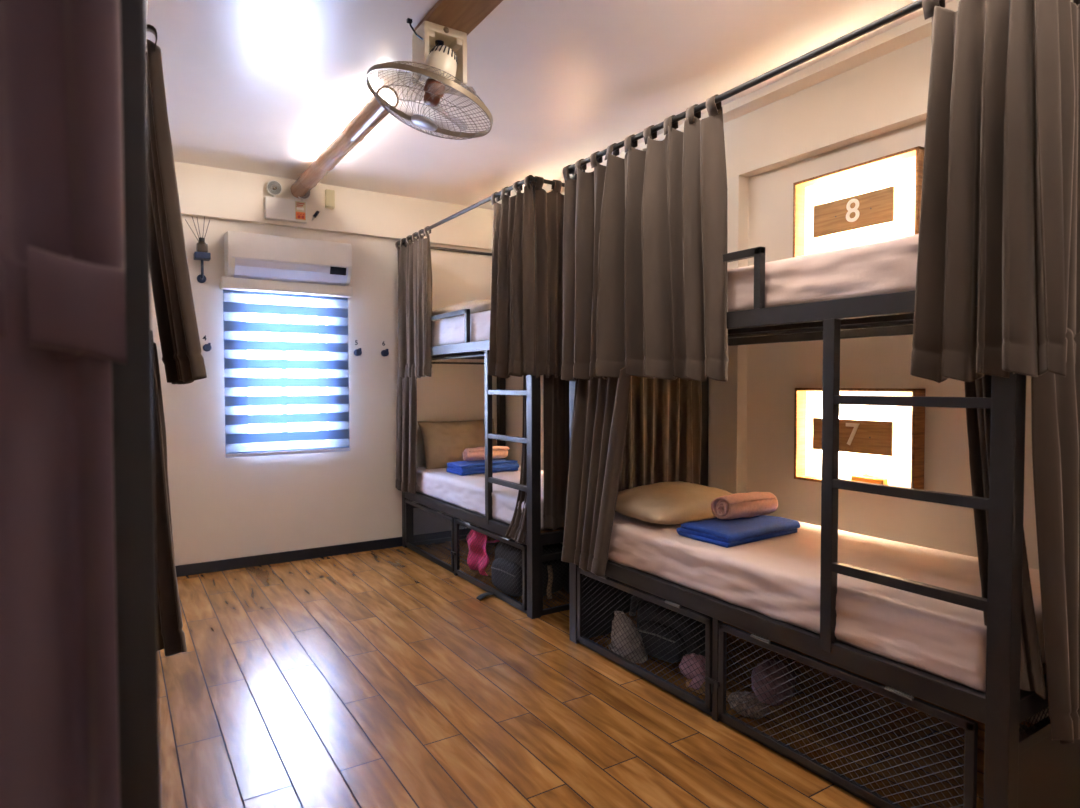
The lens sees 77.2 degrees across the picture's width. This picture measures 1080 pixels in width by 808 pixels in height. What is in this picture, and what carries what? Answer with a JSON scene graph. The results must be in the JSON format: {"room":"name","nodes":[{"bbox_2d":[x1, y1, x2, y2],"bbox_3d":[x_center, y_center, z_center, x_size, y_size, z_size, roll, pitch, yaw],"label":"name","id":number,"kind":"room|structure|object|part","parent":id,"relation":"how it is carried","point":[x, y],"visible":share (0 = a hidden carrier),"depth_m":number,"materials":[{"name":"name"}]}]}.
{"room":"dormitory","nodes":[
{"label":"dormitory","id":0,"kind":"room"},
{"bbox_2d":[150,215,496,565],"bbox_3d":[-2.023,-0.239,5.116,4.050,2.870,0.150,-1,2,-32],"label":"wall","id":1,"kind":"structure","parent":0,"point":[222,508],"depth_m":5.24,"materials":[{"name":"beige paint"}]},
{"bbox_2d":[193,252,210,282],"bbox_3d":[-2.361,-0.952,4.728,0.100,0.200,0.110,-1,2,-32],"label":"wall bracket","id":2,"kind":"object","parent":1,"relation":"attached to","point":[203,256],"visible":1,"depth_m":4.71,"materials":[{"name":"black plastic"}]},
{"bbox_2d":[185,217,209,252],"bbox_3d":[-2.375,-1.180,4.700,0.159,0.253,0.068,-1,2,-32],"label":"reed diffuser","id":3,"kind":"object","parent":2,"relation":"in","point":[201,246],"visible":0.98,"depth_m":4.70,"materials":[{"name":"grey glass"}]},
{"bbox_2d":[196,241,207,252],"bbox_3d":[-2.356,-1.094,4.715,0.068,0.080,0.068,-1,2,-32],"label":"bottle","id":4,"kind":"object","parent":3,"relation":"attached to","point":[201,246],"depth_m":4.69,"materials":[{"name":"orange glass"}]},
{"bbox_3d":[-2.385,-0.883,4.768,0.060,0.060,0.020,-1,2,-32],"label":"wall plate","id":5,"kind":"part","parent":2,"relation":"part of","materials":[{"name":"blue plastic"}]},
{"bbox_2d":[193,252,210,260],"bbox_3d":[-2.355,-1.029,4.717,0.100,0.045,0.090,-1,2,-32],"label":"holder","id":6,"kind":"object","parent":2,"relation":"on","point":[203,256],"depth_m":4.68,"materials":[{"name":"blue plastic"}]},
{"bbox_3d":[-2.368,-0.940,4.740,0.018,0.134,0.065,-1,2,-32],"label":"arm","id":7,"kind":"part","parent":2,"relation":"part of","materials":[{"name":"blue plastic"}]},
{"bbox_2d":[203,343,211,351],"bbox_3d":[-2.353,-0.402,4.785,0.054,0.061,0.050,-1,2,-32],"label":"wall hook","id":8,"kind":"object","parent":1,"relation":"attached to","point":[207,347],"visible":1,"depth_m":4.77,"materials":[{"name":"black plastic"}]},
{"bbox_2d":[241,295,325,443],"bbox_3d":[-1.967,-0.257,5.187,0.620,1.100,0.070,-1,2,-32],"label":"window","id":9,"kind":"structure","parent":1,"relation":"in","point":[248,317],"depth_m":5.18,"materials":[{"name":"white glass"}]},
{"bbox_3d":[-1.982,-0.257,5.210,0.620,1.100,0.015,-1,2,-32],"label":"pane","id":10,"kind":"part","parent":9,"relation":"part of","materials":[{"name":"white glass"}]},
{"bbox_2d":[220,276,352,457],"bbox_3d":[-1.866,-0.265,5.050,0.925,1.284,0.121,-1,2,-32],"label":"roller blind","id":11,"kind":"object","parent":9,"relation":"attached to","point":[227,284],"visible":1,"depth_m":5.03,"materials":[{"name":"white sheer fabric"},{"name":"grey-blue fabric"}]},
{"bbox_3d":[-1.489,-0.336,5.304,0.012,1.030,0.011,0,2,0],"label":"pull cord","id":12,"kind":"part","parent":11,"relation":"part of","materials":[{"name":"white plastic"}]},
{"bbox_2d":[264,180,310,223],"bbox_3d":[-1.860,-1.491,4.994,0.321,0.279,0.075,-1,2,-32],"label":"emergency light","id":13,"kind":"object","parent":1,"relation":"attached to","point":[278,209],"visible":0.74,"depth_m":4.95,"materials":[{"name":"white plastic"}]},
{"bbox_2d":[224,231,351,285],"bbox_3d":[-1.843,-1.060,4.991,0.860,0.323,0.212,-1,2,-32],"label":"air conditioner","id":14,"kind":"object","parent":1,"relation":"attached to","point":[246,255],"visible":0.94,"depth_m":4.89,"materials":[{"name":"white plastic"}]},
{"bbox_2d":[312,211,319,220],"bbox_3d":[-1.691,-1.428,5.120,0.066,0.081,0.044,-1,2,-32],"label":"plug","id":15,"kind":"object","parent":1,"relation":"attached to","point":[316,213],"visible":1,"depth_m":5.10,"materials":[{"name":"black plastic"}]},
{"bbox_2d":[325,189,334,208],"bbox_3d":[-1.605,-1.565,5.168,0.066,0.135,0.043,-1,2,-32],"label":"junction box","id":16,"kind":"object","parent":1,"relation":"attached to","point":[329,194],"visible":1,"depth_m":5.15,"materials":[{"name":"beige plastic"}]},
{"bbox_2d":[175,527,487,576],"bbox_3d":[-2.010,1.159,5.069,3.970,0.078,0.014,-1,2,-32],"label":"baseboard","id":17,"kind":"structure","parent":1,"relation":"attached to","point":[280,557],"depth_m":5.14,"materials":[{"name":"paint"}]},
{"bbox_2d":[174,161,492,250],"bbox_3d":[-2.006,-1.498,4.971,3.970,0.345,0.050,-1,2,-32],"label":"beam","id":18,"kind":"structure","parent":1,"relation":"attached to","point":[203,191],"depth_m":5.23,"materials":[{"name":"beige paint"}]},
{"bbox_2d":[354,348,361,355],"bbox_3d":[-1.441,-0.412,5.360,0.054,0.061,0.050,-1,2,-32],"label":"wall hook","id":19,"kind":"object","parent":1,"relation":"attached to","point":[357,352],"visible":1,"depth_m":5.34,"materials":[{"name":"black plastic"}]},
{"bbox_2d":[381,349,388,356],"bbox_3d":[-1.254,-0.416,5.479,0.054,0.061,0.050,-1,2,-32],"label":"wall hook","id":20,"kind":"object","parent":1,"relation":"attached to","point":[385,352],"visible":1,"depth_m":5.46,"materials":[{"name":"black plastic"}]},
{"bbox_2d":[146,0,952,209],"bbox_3d":[-0.107,-1.633,2.034,4.250,0.100,7.435,-1,2,-32],"label":"ceiling","id":21,"kind":"structure","parent":0,"point":[263,87],"depth_m":3.34,"materials":[{"name":"paint"}]},
{"bbox_2d":[290,86,398,197],"bbox_3d":[-1.286,-1.579,4.232,0.120,0.140,1.945,-1,2,-32],"label":"beam","id":22,"kind":"structure","parent":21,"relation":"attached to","point":[372,113],"depth_m":3.94,"materials":[{"name":"brown wood"}]},
{"bbox_2d":[414,0,502,34],"bbox_3d":[-0.038,-1.581,2.296,0.200,0.022,1.560,-1,2,-32],"label":"plank","id":23,"kind":"object","parent":21,"relation":"attached to","point":[465,16],"visible":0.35,"depth_m":2.74,"materials":[{"name":"brown wood"}]},
{"bbox_2d":[365,18,492,139],"bbox_3d":[-0.447,-1.347,2.746,0.513,0.472,0.525,-1,2,-32],"label":"ceiling fan","id":24,"kind":"object","parent":23,"relation":"hanging from","point":[438,65],"visible":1,"depth_m":2.74,"materials":[{"name":"beige plastic"}]},
{"bbox_2d":[158,534,1033,807],"bbox_3d":[-0.101,1.335,2.126,4.250,0.100,7.435,-1,2,-32],"label":"floor","id":25,"kind":"structure","parent":0,"point":[380,678],"depth_m":2.76,"materials":[{"name":"brown wood"}]},
{"bbox_2d":[111,0,160,807],"bbox_3d":[-1.332,0.080,1.366,0.984,2.462,2.098,-1,2,-31],"label":"bunk bed","id":26,"kind":"object","parent":25,"relation":"on","point":[132,396],"visible":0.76,"depth_m":0.71,"materials":[{"name":"brown dark painted metal"}]},
{"bbox_2d":[0,251,119,807],"bbox_3d":[-0.687,0.414,0.520,0.628,1.157,0.066,-1,2,-32],"label":"curtain","id":27,"kind":"object","parent":26,"relation":"hanging from","point":[59,736],"visible":0.76,"depth_m":0.66,"materials":[{"name":"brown fabric"}]},
{"bbox_2d":[0,0,126,363],"bbox_3d":[-0.683,-0.574,0.491,0.649,1.099,0.082,-1,2,-32],"label":"curtain","id":28,"kind":"object","parent":26,"relation":"hanging from","point":[62,169],"visible":1,"depth_m":0.65,"materials":[{"name":"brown fabric"}]},
{"bbox_3d":[-0.923,-1.137,1.574,0.025,0.025,2.085,-1,2,-31],"label":"curtain rod","id":29,"kind":"part","parent":26,"relation":"part of","materials":[{"name":"grey metal"}]},
{"bbox_2d":[151,330,186,655],"bbox_3d":[-1.315,0.294,2.330,0.146,1.068,0.475,-1,2,-32],"label":"curtain","id":30,"kind":"object","parent":26,"relation":"hanging from","point":[170,633],"visible":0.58,"depth_m":2.19,"materials":[{"name":"grey fabric"}]},
{"bbox_2d":[146,24,206,383],"bbox_3d":[-1.276,-0.623,2.328,0.182,1.111,0.528,-1,2,-32],"label":"curtain","id":31,"kind":"object","parent":26,"relation":"hanging from","point":[182,358],"visible":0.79,"depth_m":2.15,"materials":[{"name":"grey fabric"}]},
{"bbox_2d":[398,176,569,618],"bbox_3d":[-0.201,-0.058,4.940,0.984,2.510,2.098,-1,2,-32],"label":"bunk bed","id":32,"kind":"object","parent":25,"relation":"on","point":[533,558],"visible":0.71,"depth_m":4.28,"materials":[{"name":"dark grey painted metal"},{"name":"dark wire mesh"}]},
{"bbox_2d":[395,363,416,493],"bbox_3d":[-1.067,0.190,5.382,0.082,1.048,0.372,-1,2,-37],"label":"curtain","id":33,"kind":"object","parent":32,"relation":"hanging from","point":[406,425],"visible":0.92,"depth_m":5.34,"materials":[{"name":"grey fabric"}]},
{"bbox_3d":[-1.103,-0.075,5.557,0.060,2.510,0.060,-1,2,-32],"label":"post","id":34,"kind":"part","parent":32,"relation":"part of","materials":[{"name":"black metal"}]},
{"bbox_2d":[395,226,431,377],"bbox_3d":[-0.992,-0.756,5.269,0.098,1.125,0.642,-1,2,-32],"label":"curtain","id":35,"kind":"object","parent":32,"relation":"hanging from","point":[414,260],"visible":0.95,"depth_m":5.21,"materials":[{"name":"grey fabric"}]},
{"bbox_3d":[-0.851,0.980,5.157,0.020,0.378,0.917,-1,2,-32],"label":"storage door","id":36,"kind":"part","parent":32,"relation":"part of","materials":[{"name":"black metal"}]},
{"bbox_3d":[-0.722,0.966,5.828,0.835,0.412,0.024,-1,2,-32],"label":"frame","id":37,"kind":"part","parent":32,"relation":"part of","materials":[{"name":"black metal"}]},
{"bbox_3d":[-0.791,-0.538,5.026,0.028,0.228,1.167,-1,2,-32],"label":"guard rail","id":38,"kind":"part","parent":32,"relation":"part of","materials":[{"name":"black metal"}]},
{"bbox_3d":[-0.701,-0.347,5.750,0.855,0.017,0.018,-1,2,-32],"label":"curtain rod","id":39,"kind":"part","parent":32,"relation":"part of","materials":[{"name":"black metal"}]},
{"bbox_3d":[-0.533,-0.330,4.729,0.018,0.017,1.955,-1,2,-32],"label":"curtain rod","id":40,"kind":"part","parent":32,"relation":"part of","materials":[{"name":"black metal"}]},
{"bbox_3d":[-0.725,-0.418,5.785,0.845,0.064,0.040,-1,2,-32],"label":"rail","id":41,"kind":"part","parent":32,"relation":"part of","materials":[{"name":"black metal"}]},
{"bbox_3d":[-0.578,-0.384,4.699,0.040,0.064,1.945,-1,2,-32],"label":"rail","id":42,"kind":"part","parent":32,"relation":"part of","materials":[{"name":"black metal"}]},
{"bbox_3d":[-0.754,-1.316,5.781,0.975,0.023,0.023,-1,2,-32],"label":"rod","id":43,"kind":"part","parent":32,"relation":"part of","materials":[{"name":"black metal"}]},
{"bbox_2d":[432,310,490,346],"bbox_3d":[-0.194,-0.522,4.929,0.864,0.210,1.912,-1,2,-32],"label":"mattress","id":44,"kind":"object","parent":32,"relation":"on","point":[448,331],"visible":0.19,"depth_m":4.71,"materials":[{"name":"white fabric"}]},
{"bbox_2d":[432,299,490,318],"bbox_3d":[-0.375,-0.693,5.067,0.620,0.150,0.800,-2,2,-38],"label":"pillow","id":45,"kind":"object","parent":44,"relation":"on","point":[476,306],"visible":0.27,"depth_m":4.78,"materials":[{"name":"white fabric"}]},
{"bbox_3d":[-0.609,-1.281,4.647,0.025,0.025,2.085,-1,2,-32],"label":"curtain rod","id":46,"kind":"part","parent":32,"relation":"part of","materials":[{"name":"grey metal"}]},
{"bbox_3d":[-0.575,0.758,4.735,0.040,0.070,1.945,-1,2,-32],"label":"rail","id":47,"kind":"part","parent":32,"relation":"part of","materials":[{"name":"black metal"}]},
{"bbox_3d":[-0.563,1.190,4.755,0.030,0.030,1.945,-1,2,-32],"label":"rail","id":48,"kind":"part","parent":32,"relation":"part of","materials":[{"name":"black metal"}]},
{"bbox_2d":[466,529,498,575],"bbox_3d":[-0.404,0.983,4.535,0.084,0.298,0.437,-1,2,-36],"label":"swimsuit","id":49,"kind":"object","parent":32,"relation":"hanging from","point":[479,536],"visible":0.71,"depth_m":4.55,"materials":[{"name":"fabric"}]},
{"bbox_2d":[416,466,549,529],"bbox_3d":[-0.213,0.627,4.959,0.867,0.188,1.936,-1,2,-32],"label":"mattress","id":50,"kind":"object","parent":32,"relation":"on","point":[467,492],"visible":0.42,"depth_m":4.72,"materials":[{"name":"white fabric"}]},
{"bbox_2d":[417,419,496,468],"bbox_3d":[-0.659,0.331,5.664,0.723,0.389,0.223,-1,2,-35],"label":"pillow","id":51,"kind":"object","parent":50,"relation":"on","point":[444,443],"visible":0.67,"depth_m":5.54,"materials":[{"name":"beige fabric"}]},
{"bbox_2d":[446,459,518,475],"bbox_3d":[-0.443,0.481,5.253,0.514,0.082,0.278,-1,2,-36],"label":"folded towel","id":52,"kind":"object","parent":50,"relation":"on","point":[462,468],"visible":0.88,"depth_m":5.16,"materials":[{"name":"blue fabric"}]},
{"bbox_2d":[463,446,509,460],"bbox_3d":[-0.424,0.385,5.296,0.388,0.105,0.106,-1,2,-34],"label":"rolled towel","id":53,"kind":"object","parent":52,"relation":"on","point":[498,452],"visible":0.82,"depth_m":5.23,"materials":[{"name":"orange fabric"}]},
{"bbox_3d":[-0.332,1.004,4.336,0.020,0.378,0.939,-1,2,-32],"label":"storage door","id":54,"kind":"part","parent":32,"relation":"part of","materials":[{"name":"black metal"}]},
{"bbox_3d":[-0.346,-0.091,6.035,0.060,2.510,0.060,-1,2,-32],"label":"post","id":55,"kind":"part","parent":32,"relation":"part of","materials":[{"name":"black metal"}]},
{"bbox_2d":[488,175,535,378],"bbox_3d":[-0.181,-0.714,3.954,0.132,1.130,0.448,-1,2,-32],"label":"curtain","id":56,"kind":"object","parent":32,"relation":"hanging from","point":[512,313],"visible":1,"depth_m":3.85,"materials":[{"name":"grey fabric"}]},
{"bbox_2d":[505,375,526,543],"bbox_3d":[-0.107,0.243,3.973,0.133,1.142,0.187,-1,2,-32],"label":"curtain","id":57,"kind":"object","parent":32,"relation":"hanging from","point":[518,526],"visible":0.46,"depth_m":3.99,"materials":[{"name":"grey fabric"}]},
{"bbox_3d":[-0.037,-0.025,3.871,0.060,2.510,0.060,-1,2,-32],"label":"post","id":58,"kind":"part","parent":32,"relation":"part of","materials":[{"name":"black metal"}]},
{"bbox_3d":[0.355,-1.264,4.028,0.975,0.023,0.023,-1,2,-32],"label":"rod","id":59,"kind":"part","parent":32,"relation":"part of","materials":[{"name":"black metal"}]},
{"bbox_2d":[534,176,563,377],"bbox_3d":[0.261,-0.716,3.990,0.691,1.130,0.084,-1,2,-32],"label":"curtain","id":60,"kind":"object","parent":32,"relation":"hanging from","point":[549,207],"visible":0.27,"depth_m":3.85,"materials":[{"name":"grey fabric"}]},
{"bbox_2d":[547,565,552,598],"bbox_3d":[0.059,1.056,4.009,0.030,0.201,0.024,-1,2,-32],"label":"strap","id":61,"kind":"object","parent":32,"relation":"hanging from","point":[550,566],"visible":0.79,"depth_m":4.01,"materials":[{"name":"fabric"}]},
{"bbox_3d":[0.343,0.778,4.135,0.845,0.064,0.040,-1,2,-32],"label":"rail","id":62,"kind":"part","parent":32,"relation":"part of","materials":[{"name":"black metal"}]},
{"bbox_3d":[0.343,1.016,4.142,0.835,0.412,0.024,-1,2,-32],"label":"frame","id":63,"kind":"part","parent":32,"relation":"part of","materials":[{"name":"black metal"}]},
{"bbox_2d":[543,374,616,529],"bbox_3d":[0.332,0.216,4.125,0.758,1.068,0.054,-1,2,-32],"label":"curtain","id":64,"kind":"object","parent":32,"relation":"hanging from","point":[555,390],"visible":0.17,"depth_m":3.98,"materials":[{"name":"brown fabric"}]},
{"bbox_2d":[476,592,496,599],"bbox_3d":[-0.323,1.207,4.263,0.161,0.018,0.080,-1,2,-32],"label":"strap","id":65,"kind":"object","parent":25,"relation":"on","point":[480,597],"visible":0.77,"depth_m":4.25,"materials":[{"name":"black fabric"}]},
{"bbox_2d":[491,532,569,596],"bbox_3d":[-0.078,1.012,4.367,0.441,0.417,0.518,-2,2,-38],"label":"backpack","id":66,"kind":"object","parent":25,"relation":"on","point":[557,547],"visible":0.47,"depth_m":4.21,"materials":[{"name":"black fabric"}]},
{"bbox_2d":[564,568,569,592],"bbox_3d":[0.310,1.117,4.321,0.346,0.206,0.244,-1,2,-32],"label":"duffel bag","id":67,"kind":"object","parent":25,"relation":"on","point":[567,573],"visible":0.02,"depth_m":4.24,"materials":[{"name":"black fabric"}]},
{"bbox_2d":[614,634,642,657],"bbox_3d":[0.436,1.144,3.336,0.145,0.203,0.229,-2,2,-38],"label":"plastic bag","id":68,"kind":"object","parent":25,"relation":"on","point":[624,635],"visible":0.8,"depth_m":3.30,"materials":[{"name":"white plastic"}]},
{"bbox_2d":[620,610,637,638],"bbox_3d":[0.518,1.182,3.604,0.124,0.112,0.140,-1,2,-32],"label":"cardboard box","id":69,"kind":"object","parent":25,"relation":"on","point":[623,614],"visible":0.33,"depth_m":3.58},
{"bbox_2d":[637,589,712,662],"bbox_3d":[0.670,1.080,3.360,0.357,0.339,0.420,-2,2,-44],"label":"backpack","id":70,"kind":"object","parent":25,"relation":"on","point":[688,622],"visible":0.52,"depth_m":3.21,"materials":[{"name":"black fabric"}]},
{"bbox_2d":[629,589,662,615],"bbox_3d":[0.513,0.988,3.340,0.069,0.164,0.212,-2,2,-42],"label":"hair dryer","id":71,"kind":"object","parent":70,"relation":"on","point":[634,596],"visible":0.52,"depth_m":3.38,"materials":[{"name":"black plastic"}]},
{"bbox_2d":[679,653,704,678],"bbox_3d":[0.723,1.168,3.054,0.131,0.173,0.221,-1,2,-32],"label":"cloth bundle","id":72,"kind":"object","parent":25,"relation":"on","point":[691,655],"visible":0.48,"depth_m":3.04,"materials":[{"name":"fabric"}]},
{"bbox_2d":[686,674,730,700],"bbox_3d":[0.737,1.223,2.940,0.230,0.063,0.088,2,2,43],"label":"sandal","id":73,"kind":"object","parent":25,"relation":"on","point":[699,675],"visible":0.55,"depth_m":2.95,"materials":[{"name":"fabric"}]},
{"bbox_2d":[727,690,769,718],"bbox_3d":[0.849,1.226,2.763,0.128,0.091,0.172,-1,2,-32],"label":"heap","id":74,"kind":"object","parent":25,"relation":"on","point":[748,696],"visible":0.76,"depth_m":2.72,"materials":[{"name":"grey fabric"}]},
{"bbox_2d":[751,659,795,705],"bbox_3d":[0.949,1.129,2.750,0.186,0.177,0.157,-1,2,-32],"label":"bag","id":75,"kind":"object","parent":25,"relation":"on","point":[772,661],"visible":0.84,"depth_m":2.70,"materials":[{"name":"fabric"}]},
{"bbox_2d":[568,0,1079,807],"bbox_3d":[1.096,0.027,2.890,0.984,2.462,2.098,-1,2,-32],"label":"bunk bed","id":76,"kind":"object","parent":25,"relation":"on","point":[1024,767],"visible":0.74,"depth_m":2.17,"materials":[{"name":"dark painted metal"},{"name":"dark wire mesh"},{"name":"brown wood"}]},
{"bbox_3d":[0.193,0.010,3.507,0.060,2.462,0.060,-1,2,-32],"label":"post","id":77,"kind":"part","parent":76,"relation":"part of","materials":[{"name":"black metal"}]},
{"bbox_2d":[561,367,630,575],"bbox_3d":[0.269,0.321,3.304,0.114,1.028,0.486,-1,2,-37],"label":"curtain","id":78,"kind":"object","parent":76,"relation":"hanging from","point":[601,406],"visible":0.87,"depth_m":3.29,"materials":[{"name":"grey fabric"}]},
{"bbox_3d":[0.574,1.058,3.778,0.835,0.350,0.024,-1,2,-32],"label":"frame","id":79,"kind":"part","parent":76,"relation":"part of","materials":[{"name":"black metal"}]},
{"bbox_2d":[561,94,728,381],"bbox_3d":[0.410,-0.651,3.020,0.168,1.105,1.098,-1,2,-31],"label":"curtain","id":80,"kind":"object","parent":76,"relation":"hanging from","point":[645,233],"visible":0.98,"depth_m":2.87,"materials":[{"name":"grey fabric"}]},
{"bbox_3d":[0.445,1.040,3.106,0.020,0.378,0.917,-1,2,-32],"label":"storage door","id":81,"kind":"part","parent":76,"relation":"part of","materials":[{"name":"black metal"}]},
{"bbox_2d":[618,376,701,491],"bbox_3d":[0.592,0.128,3.716,0.787,0.868,0.073,-1,2,-32],"label":"curtain","id":82,"kind":"object","parent":76,"relation":"hanging from","point":[663,438],"visible":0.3,"depth_m":3.76,"materials":[{"name":"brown fabric"}]},
{"bbox_3d":[0.950,-0.006,3.985,0.060,2.462,0.060,-1,2,-32],"label":"post","id":83,"kind":"part","parent":76,"relation":"part of","materials":[{"name":"black metal"}]},
{"bbox_3d":[0.733,1.250,2.704,0.030,0.030,1.945,-1,2,-32],"label":"rail","id":84,"kind":"part","parent":76,"relation":"part of","materials":[{"name":"black metal"}]},
{"bbox_3d":[0.505,-0.477,2.975,0.028,0.228,1.167,-1,2,-32],"label":"guard rail","id":85,"kind":"part","parent":76,"relation":"part of","materials":[{"name":"black metal"}]},
{"bbox_3d":[0.687,-1.172,2.598,0.025,0.025,2.085,-1,2,-32],"label":"curtain rod","id":86,"kind":"part","parent":76,"relation":"part of","materials":[{"name":"black metal"}]},
{"bbox_3d":[0.721,0.819,2.684,0.040,0.070,1.945,-1,2,-32],"label":"rail","id":87,"kind":"part","parent":76,"relation":"part of","materials":[{"name":"black metal"}]},
{"bbox_3d":[0.719,-0.324,2.648,0.040,0.064,1.945,-1,2,-32],"label":"rail","id":88,"kind":"part","parent":76,"relation":"part of","materials":[{"name":"black metal"}]},
{"bbox_3d":[1.489,-0.340,3.135,0.040,0.064,1.945,-1,2,-32],"label":"rail","id":89,"kind":"part","parent":76,"relation":"part of","materials":[{"name":"black metal"}]},
{"bbox_3d":[0.763,-0.270,2.678,0.018,0.017,1.955,-1,2,-32],"label":"curtain rod","id":90,"kind":"part","parent":76,"relation":"part of","materials":[{"name":"black metal"}]},
{"bbox_2d":[727,234,918,311],"bbox_3d":[1.096,-0.451,2.884,0.866,0.190,1.934,-1,2,-32],"label":"mattress","id":91,"kind":"object","parent":76,"relation":"on","point":[887,266],"visible":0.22,"depth_m":2.27,"materials":[{"name":"fabric"}]},
{"bbox_2d":[608,512,1044,692],"bbox_3d":[1.082,0.687,2.907,0.867,0.189,1.936,-1,2,-32],"label":"mattress","id":92,"kind":"object","parent":76,"relation":"on","point":[778,578],"visible":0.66,"depth_m":2.45,"materials":[{"name":"fabric"}]},
{"bbox_2d":[615,481,731,524],"bbox_3d":[0.694,0.509,3.489,0.720,0.175,0.459,-1,2,-36],"label":"pillow","id":93,"kind":"object","parent":92,"relation":"on","point":[679,502],"visible":0.81,"depth_m":3.31,"materials":[{"name":"beige fabric"}]},
{"bbox_2d":[676,515,799,547],"bbox_3d":[0.900,0.558,3.061,0.503,0.061,0.304,-1,2,-35],"label":"folded towel","id":94,"kind":"object","parent":92,"relation":"on","point":[726,533],"visible":0.95,"depth_m":2.96,"materials":[{"name":"blue fabric"}]},
{"bbox_2d":[711,492,777,518],"bbox_3d":[0.947,0.466,3.125,0.331,0.116,0.120,-1,2,-29],"label":"rolled towel","id":95,"kind":"object","parent":94,"relation":"on","point":[751,504],"visible":1,"depth_m":3.07,"materials":[{"name":"orange fabric"}]},
{"bbox_3d":[0.964,1.065,2.285,0.020,0.378,0.939,-1,2,-32],"label":"storage door","id":96,"kind":"part","parent":76,"relation":"part of","materials":[{"name":"black metal"}]},
{"bbox_2d":[910,0,1065,382],"bbox_3d":[1.193,-0.612,1.798,0.141,1.111,0.367,-1,2,-32],"label":"curtain","id":97,"kind":"object","parent":76,"relation":"hanging from","point":[991,210],"visible":1,"depth_m":1.78,"materials":[{"name":"grey fabric"}]},
{"bbox_3d":[1.259,0.060,1.821,0.060,2.462,0.060,-1,2,-32],"label":"post","id":98,"kind":"part","parent":76,"relation":"part of","materials":[{"name":"black metal"}]},
{"bbox_2d":[964,374,1046,699],"bbox_3d":[1.282,0.270,1.893,0.068,1.072,0.231,-2,2,-43],"label":"curtain","id":99,"kind":"object","parent":76,"relation":"hanging from","point":[978,419],"visible":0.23,"depth_m":1.91,"materials":[{"name":"grey fabric"}]},
{"bbox_3d":[1.487,1.234,3.180,0.025,0.030,1.945,-1,2,-32],"label":"rail","id":100,"kind":"part","parent":76,"relation":"part of","materials":[{"name":"black metal"}]},
{"bbox_3d":[1.639,0.839,2.084,0.845,0.064,0.040,-1,2,-32],"label":"rail","id":101,"kind":"part","parent":76,"relation":"part of","materials":[{"name":"black metal"}]},
{"bbox_3d":[1.639,1.107,2.092,0.835,0.350,0.024,-1,2,-32],"label":"frame","id":102,"kind":"part","parent":76,"relation":"part of","materials":[{"name":"black metal"}]},
{"bbox_2d":[1031,328,1079,743],"bbox_3d":[1.585,0.359,1.954,0.691,1.146,0.087,-1,2,-35],"label":"curtain","id":103,"kind":"object","parent":76,"relation":"hanging from","point":[1055,398],"visible":0.86,"depth_m":1.81,"materials":[{"name":"grey fabric"}]},
{"bbox_2d":[1058,0,1079,364],"bbox_3d":[1.593,-0.627,1.947,0.720,1.092,0.105,-1,2,-32],"label":"curtain","id":104,"kind":"object","parent":76,"relation":"hanging from","point":[1068,11],"visible":0.4,"depth_m":1.80,"materials":[{"name":"grey fabric"}]},
{"bbox_2d":[506,120,1047,723],"bbox_3d":[1.643,-0.185,3.124,0.180,2.870,7.135,-1,2,-32],"label":"wall","id":105,"kind":"structure","parent":0,"point":[751,422],"depth_m":3.53,"materials":[{"name":"beige paint"}]},
{"bbox_2d":[542,0,959,192],"bbox_3d":[1.531,-1.594,2.982,0.110,0.045,7.085,-1,2,-32],"label":"trim","id":106,"kind":"structure","parent":105,"relation":"attached to","point":[918,28],"depth_m":3.20,"materials":[{"name":"beige paint"}]},
{"bbox_2d":[561,0,1072,194],"bbox_3d":[1.598,-1.436,3.059,0.080,0.365,7.135,-1,2,-32],"label":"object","id":107,"kind":"structure","parent":105,"relation":"attached to","point":[886,93],"depth_m":3.27,"materials":[{"name":"beige paint"}]},
{"bbox_2d":[793,146,923,256],"bbox_3d":[1.504,-0.904,3.225,0.082,0.442,0.640,-1,2,-32],"label":"illuminated number sign","id":108,"kind":"object","parent":105,"relation":"attached to","point":[878,199],"visible":0.88,"depth_m":3.21,"materials":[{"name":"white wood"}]},
{"bbox_2d":[794,388,925,489],"bbox_3d":[1.511,0.159,3.249,0.082,0.469,0.620,-1,2,-32],"label":"illuminated number sign","id":109,"kind":"object","parent":105,"relation":"attached to","point":[892,438],"visible":0.72,"depth_m":3.19,"materials":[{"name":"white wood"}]},
{"bbox_2d":[851,475,887,484],"bbox_3d":[1.556,0.363,3.201,0.040,0.034,0.160,-1,2,-32],"label":"wooden tray","id":110,"kind":"object","parent":109,"relation":"on","point":[853,477],"visible":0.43,"depth_m":3.18,"materials":[{"name":"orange wood"}]},
{"bbox_2d":[861,465,882,476],"bbox_3d":[1.572,0.318,3.209,0.016,0.050,0.110,-1,2,-32],"label":"outlet plate","id":111,"kind":"object","parent":109,"relation":"attached to","point":[868,470],"visible":1,"depth_m":3.21,"materials":[{"name":"white plastic"}]},
{"bbox_2d":[863,467,867,472],"bbox_3d":[1.554,0.315,3.231,0.009,0.030,0.025,-1,2,-32],"label":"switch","id":112,"kind":"object","parent":111,"relation":"attached to","point":[865,469],"depth_m":3.23,"materials":[{"name":"white plastic"}]}
]}

